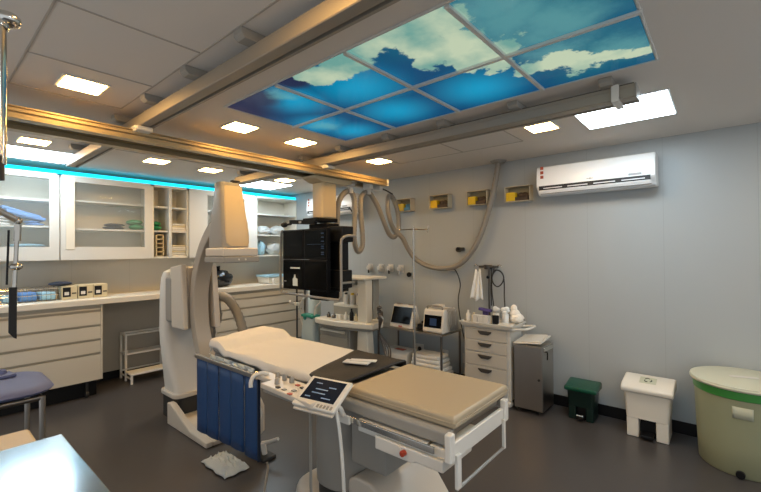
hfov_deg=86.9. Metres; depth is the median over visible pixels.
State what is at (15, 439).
bench
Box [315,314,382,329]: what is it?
shelf
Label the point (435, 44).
ceiling panel
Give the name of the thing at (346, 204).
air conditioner
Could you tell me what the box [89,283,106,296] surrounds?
box
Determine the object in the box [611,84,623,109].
bracket
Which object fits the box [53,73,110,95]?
recessed light
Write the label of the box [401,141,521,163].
trim
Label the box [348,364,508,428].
mattress
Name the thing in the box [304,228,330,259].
monitor
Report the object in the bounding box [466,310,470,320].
bottle
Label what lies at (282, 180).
diffuser
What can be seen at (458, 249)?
wall hook
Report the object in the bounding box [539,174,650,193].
vent
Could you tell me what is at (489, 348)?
trolley
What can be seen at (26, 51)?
trim
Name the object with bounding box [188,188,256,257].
upper cabinet
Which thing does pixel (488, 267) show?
pole
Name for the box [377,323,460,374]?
stand
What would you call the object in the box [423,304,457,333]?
patient monitor
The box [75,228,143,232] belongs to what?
shelf
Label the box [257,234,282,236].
shelf
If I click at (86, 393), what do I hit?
castor
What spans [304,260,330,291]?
monitor
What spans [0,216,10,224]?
folded cloth
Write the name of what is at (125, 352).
step stool
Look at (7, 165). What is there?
led strip
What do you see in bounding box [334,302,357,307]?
shelf
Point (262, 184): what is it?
recessed light
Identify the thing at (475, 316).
carton
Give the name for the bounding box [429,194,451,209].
holder
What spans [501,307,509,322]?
pot
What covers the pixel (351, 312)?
bottle
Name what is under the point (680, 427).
baseboard
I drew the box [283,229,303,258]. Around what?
monitor
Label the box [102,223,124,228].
folded cloth
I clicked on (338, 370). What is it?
pad
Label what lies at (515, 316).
heap
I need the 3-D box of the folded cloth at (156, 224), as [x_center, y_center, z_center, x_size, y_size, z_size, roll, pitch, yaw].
[-3.025,-0.266,5.391,0.264,0.123,0.134,-1,-1,41]
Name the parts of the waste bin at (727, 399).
lid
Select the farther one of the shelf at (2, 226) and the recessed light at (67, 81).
the shelf at (2, 226)
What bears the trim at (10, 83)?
attached to the ceiling
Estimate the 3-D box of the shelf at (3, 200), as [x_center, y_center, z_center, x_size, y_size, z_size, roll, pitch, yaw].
[-4.071,-0.500,4.202,0.317,0.022,1.024,-1,-1,41]
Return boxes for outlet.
[307,207,351,213]
[366,264,372,272]
[377,264,383,272]
[387,264,393,273]
[397,265,403,273]
[416,343,423,350]
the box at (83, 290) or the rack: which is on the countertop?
the box at (83, 290)
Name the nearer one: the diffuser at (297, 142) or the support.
the support
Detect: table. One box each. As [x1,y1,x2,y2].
[0,434,110,491]
[215,352,507,491]
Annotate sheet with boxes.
[209,326,353,382]
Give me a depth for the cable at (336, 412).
1.76 m
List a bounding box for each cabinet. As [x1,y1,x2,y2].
[0,168,58,260]
[0,304,102,416]
[59,174,152,259]
[152,184,187,257]
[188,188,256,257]
[215,288,303,337]
[256,196,296,255]
[514,341,553,414]
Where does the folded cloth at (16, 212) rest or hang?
on the folded cloth at (37, 223)
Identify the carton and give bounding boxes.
[472,314,479,321]
[478,315,484,322]
[483,315,490,323]
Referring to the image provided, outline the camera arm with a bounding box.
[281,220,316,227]
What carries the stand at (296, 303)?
on the floor
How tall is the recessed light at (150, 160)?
0.009 m
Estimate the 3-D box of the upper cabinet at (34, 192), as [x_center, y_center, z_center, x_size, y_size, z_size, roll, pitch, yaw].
[-4.059,-0.323,4.191,0.369,0.965,1.062,-1,-1,41]
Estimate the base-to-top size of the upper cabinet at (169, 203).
0.965 m
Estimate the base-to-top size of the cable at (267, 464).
0.038 m
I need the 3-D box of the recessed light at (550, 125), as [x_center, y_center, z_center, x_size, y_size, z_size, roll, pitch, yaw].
[1.302,-0.958,3.249,0.230,0.009,0.230,-1,-1,41]
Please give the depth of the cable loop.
4.50 m
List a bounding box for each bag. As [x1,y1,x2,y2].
[216,266,232,286]
[257,226,270,234]
[257,240,264,254]
[265,242,279,254]
[270,225,283,234]
[299,294,320,342]
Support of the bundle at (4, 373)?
on the stool at (26, 384)
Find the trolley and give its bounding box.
[459,317,535,406]
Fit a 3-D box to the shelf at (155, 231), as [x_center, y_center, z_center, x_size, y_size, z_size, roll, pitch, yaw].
[-2.947,-0.191,5.510,0.317,0.022,0.420,-1,-1,41]
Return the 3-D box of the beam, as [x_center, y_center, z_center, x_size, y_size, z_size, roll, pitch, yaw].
[-1.221,-0.743,3.506,0.435,0.141,3.710,-1,-1,41]
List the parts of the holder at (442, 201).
plate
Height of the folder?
0.066 m
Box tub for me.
[256,273,282,283]
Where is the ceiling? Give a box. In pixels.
[0,0,760,195]
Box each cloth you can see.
[0,205,45,221]
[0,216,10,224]
[6,243,44,246]
[23,221,44,225]
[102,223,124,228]
[126,220,143,229]
[154,222,161,229]
[201,451,248,478]
[470,269,482,300]
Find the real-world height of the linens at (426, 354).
0.043 m
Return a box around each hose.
[210,292,246,337]
[335,159,506,270]
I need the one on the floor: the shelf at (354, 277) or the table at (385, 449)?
the table at (385, 449)
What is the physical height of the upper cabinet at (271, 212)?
0.965 m
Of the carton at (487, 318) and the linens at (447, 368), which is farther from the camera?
the linens at (447, 368)
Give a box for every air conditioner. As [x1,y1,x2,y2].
[307,193,358,217]
[536,151,658,196]
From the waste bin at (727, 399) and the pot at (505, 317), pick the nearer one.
the waste bin at (727, 399)
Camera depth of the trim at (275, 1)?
1.93 m
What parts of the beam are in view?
web plate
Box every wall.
[0,164,283,296]
[286,122,760,424]
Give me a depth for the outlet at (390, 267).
5.58 m
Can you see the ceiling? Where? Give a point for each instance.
(708, 52)
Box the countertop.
[0,282,282,313]
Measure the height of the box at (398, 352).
0.271 m
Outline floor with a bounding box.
[0,370,760,491]
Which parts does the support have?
cord, arm, hanging rod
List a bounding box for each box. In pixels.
[48,281,76,299]
[74,283,92,298]
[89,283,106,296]
[385,345,416,367]
[417,321,422,329]
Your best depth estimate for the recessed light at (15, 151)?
3.97 m
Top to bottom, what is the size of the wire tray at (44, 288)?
0.142 m
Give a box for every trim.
[7,0,56,82]
[10,83,120,108]
[26,51,151,86]
[55,0,200,53]
[116,149,297,178]
[121,0,279,108]
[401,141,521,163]
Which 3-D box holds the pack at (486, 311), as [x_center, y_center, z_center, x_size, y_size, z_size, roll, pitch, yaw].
[1.142,0.746,4.380,0.132,0.157,0.101,-1,-1,30]
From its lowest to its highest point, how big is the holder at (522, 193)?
0.170 m
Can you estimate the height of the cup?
0.090 m
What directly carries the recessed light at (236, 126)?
in the ceiling
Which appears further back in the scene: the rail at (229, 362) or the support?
the rail at (229, 362)
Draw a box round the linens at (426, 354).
[412,349,447,360]
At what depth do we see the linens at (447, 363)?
4.71 m
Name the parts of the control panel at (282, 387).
grab handle, knob, knob, knob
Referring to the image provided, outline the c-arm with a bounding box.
[159,180,263,448]
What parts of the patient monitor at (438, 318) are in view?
handle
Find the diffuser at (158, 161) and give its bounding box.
[143,159,169,163]
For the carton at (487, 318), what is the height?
0.085 m
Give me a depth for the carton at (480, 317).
4.27 m
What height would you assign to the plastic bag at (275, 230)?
0.164 m
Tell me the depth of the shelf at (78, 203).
5.01 m
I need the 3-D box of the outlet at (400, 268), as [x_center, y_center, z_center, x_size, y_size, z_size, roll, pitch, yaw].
[0.262,0.321,5.468,0.090,0.130,0.075,-1,-1,41]
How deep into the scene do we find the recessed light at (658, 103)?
2.89 m
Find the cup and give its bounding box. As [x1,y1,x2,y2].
[492,315,498,324]
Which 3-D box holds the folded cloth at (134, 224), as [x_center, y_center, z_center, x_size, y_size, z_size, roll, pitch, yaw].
[-3.191,-0.274,5.221,0.249,0.134,0.190,-1,-1,41]
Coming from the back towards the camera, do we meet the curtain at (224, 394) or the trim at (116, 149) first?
the trim at (116, 149)
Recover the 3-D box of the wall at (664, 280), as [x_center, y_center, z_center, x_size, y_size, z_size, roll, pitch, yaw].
[1.246,0.355,4.740,7.700,2.600,0.100,-1,-1,41]
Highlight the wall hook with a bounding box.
[456,247,464,251]
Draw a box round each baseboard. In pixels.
[96,361,159,381]
[453,372,697,437]
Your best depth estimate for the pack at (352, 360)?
2.21 m
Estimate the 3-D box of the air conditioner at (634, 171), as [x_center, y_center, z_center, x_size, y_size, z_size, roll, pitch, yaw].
[2.036,-0.664,3.846,1.010,0.300,0.234,-1,-1,41]
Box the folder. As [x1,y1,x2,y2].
[513,334,550,343]
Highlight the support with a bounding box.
[0,9,22,338]
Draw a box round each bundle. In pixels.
[0,369,15,379]
[377,305,390,356]
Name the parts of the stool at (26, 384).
frame, mattress, leg, leg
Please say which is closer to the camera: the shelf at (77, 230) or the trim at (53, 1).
the trim at (53, 1)
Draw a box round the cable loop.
[490,268,505,306]
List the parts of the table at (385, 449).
arm, tablet bracket, accessory rail, push frame leg, push frame leg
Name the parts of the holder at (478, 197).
plate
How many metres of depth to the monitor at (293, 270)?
4.30 m
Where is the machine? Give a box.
[315,275,386,353]
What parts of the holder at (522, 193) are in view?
plate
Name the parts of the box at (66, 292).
cloth cap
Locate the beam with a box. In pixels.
[7,104,388,191]
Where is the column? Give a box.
[303,175,356,300]
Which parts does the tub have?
lid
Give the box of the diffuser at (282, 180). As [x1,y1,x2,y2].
[275,179,294,181]
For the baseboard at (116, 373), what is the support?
attached to the wall at (120, 275)
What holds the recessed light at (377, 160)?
in the ceiling
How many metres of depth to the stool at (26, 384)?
2.62 m
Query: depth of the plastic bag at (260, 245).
6.54 m
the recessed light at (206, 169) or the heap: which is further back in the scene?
the recessed light at (206, 169)
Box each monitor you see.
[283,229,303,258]
[283,259,303,289]
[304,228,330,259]
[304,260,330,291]
[390,302,419,328]
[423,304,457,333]
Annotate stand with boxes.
[289,289,299,337]
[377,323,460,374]
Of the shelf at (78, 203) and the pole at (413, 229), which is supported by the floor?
the pole at (413, 229)
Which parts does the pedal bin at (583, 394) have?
lid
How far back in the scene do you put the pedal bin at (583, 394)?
3.77 m
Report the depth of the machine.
5.13 m
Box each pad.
[309,350,405,381]
[498,322,514,325]
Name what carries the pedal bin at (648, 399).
on the floor
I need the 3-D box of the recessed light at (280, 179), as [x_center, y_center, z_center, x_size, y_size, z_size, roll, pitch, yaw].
[-1.325,-0.910,5.562,0.230,0.009,0.230,-1,-1,41]
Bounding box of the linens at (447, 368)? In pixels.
[413,364,451,371]
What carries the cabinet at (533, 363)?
on the floor
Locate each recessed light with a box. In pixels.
[7,144,73,163]
[15,136,53,145]
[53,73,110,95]
[142,157,171,164]
[198,167,223,172]
[220,121,260,133]
[240,181,292,189]
[274,178,295,181]
[283,137,318,146]
[365,158,393,163]
[522,121,560,132]
[574,88,677,128]
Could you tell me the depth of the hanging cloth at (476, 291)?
4.62 m
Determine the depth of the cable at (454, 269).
4.87 m
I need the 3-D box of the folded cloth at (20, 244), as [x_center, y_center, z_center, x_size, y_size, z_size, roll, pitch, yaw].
[-3.888,0.051,4.399,0.224,0.159,0.326,-1,-1,41]
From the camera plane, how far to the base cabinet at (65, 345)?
4.28 m
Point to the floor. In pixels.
(122, 431)
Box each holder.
[396,198,414,211]
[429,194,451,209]
[466,189,489,206]
[504,184,532,202]
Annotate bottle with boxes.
[350,309,353,320]
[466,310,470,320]
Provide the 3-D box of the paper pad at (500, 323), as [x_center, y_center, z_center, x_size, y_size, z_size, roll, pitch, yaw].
[1.296,0.811,4.143,0.150,0.016,0.120,-1,-1,29]
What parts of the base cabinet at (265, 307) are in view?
drawer, drawer, drawer, drawer, drawer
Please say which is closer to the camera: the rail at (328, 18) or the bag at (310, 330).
the rail at (328, 18)
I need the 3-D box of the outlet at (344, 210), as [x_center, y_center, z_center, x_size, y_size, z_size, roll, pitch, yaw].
[-0.787,-0.525,6.155,0.965,0.075,0.058,-1,-1,41]
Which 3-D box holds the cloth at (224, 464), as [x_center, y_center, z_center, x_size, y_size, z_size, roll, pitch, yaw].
[-1.171,1.617,3.027,0.372,0.065,0.212,-1,-1,41]
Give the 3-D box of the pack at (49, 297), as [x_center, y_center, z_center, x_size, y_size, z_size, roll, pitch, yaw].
[-3.678,0.543,4.412,0.200,0.085,0.140,-1,-1,34]
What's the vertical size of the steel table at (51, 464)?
0.899 m
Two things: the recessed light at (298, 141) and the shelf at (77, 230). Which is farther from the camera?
the shelf at (77, 230)
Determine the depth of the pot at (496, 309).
4.30 m
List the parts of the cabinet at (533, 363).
door, rail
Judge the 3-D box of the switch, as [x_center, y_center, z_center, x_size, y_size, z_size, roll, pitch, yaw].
[-0.882,1.564,3.122,0.197,0.181,0.120,-1,-1,41]
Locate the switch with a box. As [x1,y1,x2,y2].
[260,437,278,462]
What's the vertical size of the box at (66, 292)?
0.201 m
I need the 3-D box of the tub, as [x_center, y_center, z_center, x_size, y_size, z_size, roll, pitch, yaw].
[-1.752,0.536,6.647,0.360,0.138,0.480,-1,-1,41]
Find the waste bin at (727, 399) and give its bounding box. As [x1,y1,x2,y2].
[689,366,760,482]
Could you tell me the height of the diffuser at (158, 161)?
0.003 m
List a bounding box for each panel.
[103,299,159,372]
[228,0,654,140]
[249,371,334,416]
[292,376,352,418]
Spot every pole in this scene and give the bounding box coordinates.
[399,226,428,364]
[474,264,501,315]
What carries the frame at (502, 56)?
attached to the ceiling
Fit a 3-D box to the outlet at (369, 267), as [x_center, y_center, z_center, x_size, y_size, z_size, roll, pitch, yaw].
[-0.164,0.324,5.832,0.090,0.130,0.075,-1,-1,41]
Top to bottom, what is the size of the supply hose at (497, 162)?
1.281 m
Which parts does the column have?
swivel plate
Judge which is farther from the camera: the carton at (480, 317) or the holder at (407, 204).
the holder at (407, 204)
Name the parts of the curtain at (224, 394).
rail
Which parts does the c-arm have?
foot plate, detector plate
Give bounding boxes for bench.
[0,430,35,450]
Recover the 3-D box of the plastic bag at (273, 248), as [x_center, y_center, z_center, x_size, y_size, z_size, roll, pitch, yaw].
[-1.819,0.038,6.795,0.231,0.216,0.294,-1,-1,41]
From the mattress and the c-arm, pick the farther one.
the c-arm
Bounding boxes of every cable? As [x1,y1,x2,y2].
[263,462,268,491]
[335,409,345,491]
[450,269,464,341]
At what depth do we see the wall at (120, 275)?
5.19 m
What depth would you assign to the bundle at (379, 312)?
4.81 m
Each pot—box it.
[493,306,499,322]
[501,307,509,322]
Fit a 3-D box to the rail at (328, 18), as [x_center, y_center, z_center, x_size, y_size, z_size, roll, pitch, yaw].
[-1.292,-0.884,2.491,4.708,0.128,0.235,-1,-1,41]
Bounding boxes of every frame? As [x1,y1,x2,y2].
[224,0,658,141]
[279,230,355,300]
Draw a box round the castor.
[84,382,88,397]
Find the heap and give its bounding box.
[509,305,523,322]
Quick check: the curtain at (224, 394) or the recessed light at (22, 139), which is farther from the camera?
the recessed light at (22, 139)
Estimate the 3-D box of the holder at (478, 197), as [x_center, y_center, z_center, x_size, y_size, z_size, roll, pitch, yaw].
[1.143,-0.560,4.700,0.260,0.170,0.100,-1,-1,41]
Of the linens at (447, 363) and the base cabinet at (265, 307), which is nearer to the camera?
the linens at (447, 363)
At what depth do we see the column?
4.14 m
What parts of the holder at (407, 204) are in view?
plate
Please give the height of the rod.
0.834 m
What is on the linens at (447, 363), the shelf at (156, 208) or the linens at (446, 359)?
the linens at (446, 359)
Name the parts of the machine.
drawer handle, drawer, drawer, drawer, vaporizer panel, panel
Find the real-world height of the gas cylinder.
1.160 m
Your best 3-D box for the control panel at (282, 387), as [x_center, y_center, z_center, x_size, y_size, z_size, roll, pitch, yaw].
[-0.469,0.729,1.989,0.580,0.141,0.160,-1,-1,41]
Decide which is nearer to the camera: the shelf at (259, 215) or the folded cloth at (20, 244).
the folded cloth at (20, 244)
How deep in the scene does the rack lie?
5.35 m
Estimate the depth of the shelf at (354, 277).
5.03 m
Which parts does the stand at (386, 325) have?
leg, leg, leg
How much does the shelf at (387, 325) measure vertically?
0.022 m
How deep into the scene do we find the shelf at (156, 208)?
5.49 m
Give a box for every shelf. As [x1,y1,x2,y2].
[0,196,48,203]
[0,224,48,228]
[75,200,143,208]
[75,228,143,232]
[154,206,185,210]
[154,230,185,233]
[257,213,294,217]
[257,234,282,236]
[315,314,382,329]
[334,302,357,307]
[352,275,386,280]
[382,323,460,336]
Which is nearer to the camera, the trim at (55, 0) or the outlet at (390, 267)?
the trim at (55, 0)
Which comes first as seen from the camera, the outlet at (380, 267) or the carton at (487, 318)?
the carton at (487, 318)
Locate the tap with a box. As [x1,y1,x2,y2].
[736,471,745,479]
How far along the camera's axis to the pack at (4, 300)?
4.10 m
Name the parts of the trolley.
drawer handle, drawer handle, drawer handle, drawer handle, drawer, drawer, drawer, drawer, push handle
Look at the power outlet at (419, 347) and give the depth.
5.28 m
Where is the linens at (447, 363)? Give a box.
[411,360,449,369]
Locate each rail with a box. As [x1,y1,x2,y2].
[66,0,400,167]
[209,353,254,371]
[235,76,639,184]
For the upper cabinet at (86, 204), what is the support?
attached to the wall at (120, 275)
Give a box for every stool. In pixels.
[0,371,53,439]
[120,327,162,384]
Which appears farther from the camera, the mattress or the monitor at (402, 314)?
the monitor at (402, 314)
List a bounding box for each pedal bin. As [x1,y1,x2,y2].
[564,377,601,422]
[620,372,676,444]
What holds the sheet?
on the table at (385, 449)
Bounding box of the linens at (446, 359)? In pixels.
[412,357,449,364]
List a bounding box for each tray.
[0,286,59,304]
[461,319,524,330]
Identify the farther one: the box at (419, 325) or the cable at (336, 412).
the box at (419, 325)
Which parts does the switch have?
post, lever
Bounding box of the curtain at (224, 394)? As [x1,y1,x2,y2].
[195,353,260,461]
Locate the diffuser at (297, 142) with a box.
[286,139,314,146]
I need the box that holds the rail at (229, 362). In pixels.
[209,353,254,371]
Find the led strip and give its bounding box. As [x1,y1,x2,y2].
[5,164,295,199]
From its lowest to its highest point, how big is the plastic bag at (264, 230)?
0.149 m
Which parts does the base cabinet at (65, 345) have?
drawer, drawer, drawer, drawer, drawer, panel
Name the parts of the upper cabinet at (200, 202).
door, door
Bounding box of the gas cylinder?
[308,290,320,333]
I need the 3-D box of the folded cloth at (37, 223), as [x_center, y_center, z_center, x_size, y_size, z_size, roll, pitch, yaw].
[-3.843,-0.251,4.458,0.220,0.056,0.179,-1,-1,41]
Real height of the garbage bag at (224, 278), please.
0.311 m
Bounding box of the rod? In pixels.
[309,413,311,491]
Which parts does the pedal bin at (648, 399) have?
lid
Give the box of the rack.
[154,234,163,256]
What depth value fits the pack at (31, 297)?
4.23 m
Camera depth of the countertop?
4.68 m
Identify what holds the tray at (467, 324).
on the trolley
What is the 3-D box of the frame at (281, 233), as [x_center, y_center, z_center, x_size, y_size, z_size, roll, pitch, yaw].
[-0.693,0.178,4.258,1.022,0.732,0.195,-1,-1,41]
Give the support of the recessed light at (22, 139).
in the ceiling
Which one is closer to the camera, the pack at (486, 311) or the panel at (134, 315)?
the pack at (486, 311)
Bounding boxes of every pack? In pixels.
[0,295,8,302]
[17,292,36,301]
[36,291,54,299]
[343,358,376,364]
[478,307,491,314]
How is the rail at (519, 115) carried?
attached to the ceiling

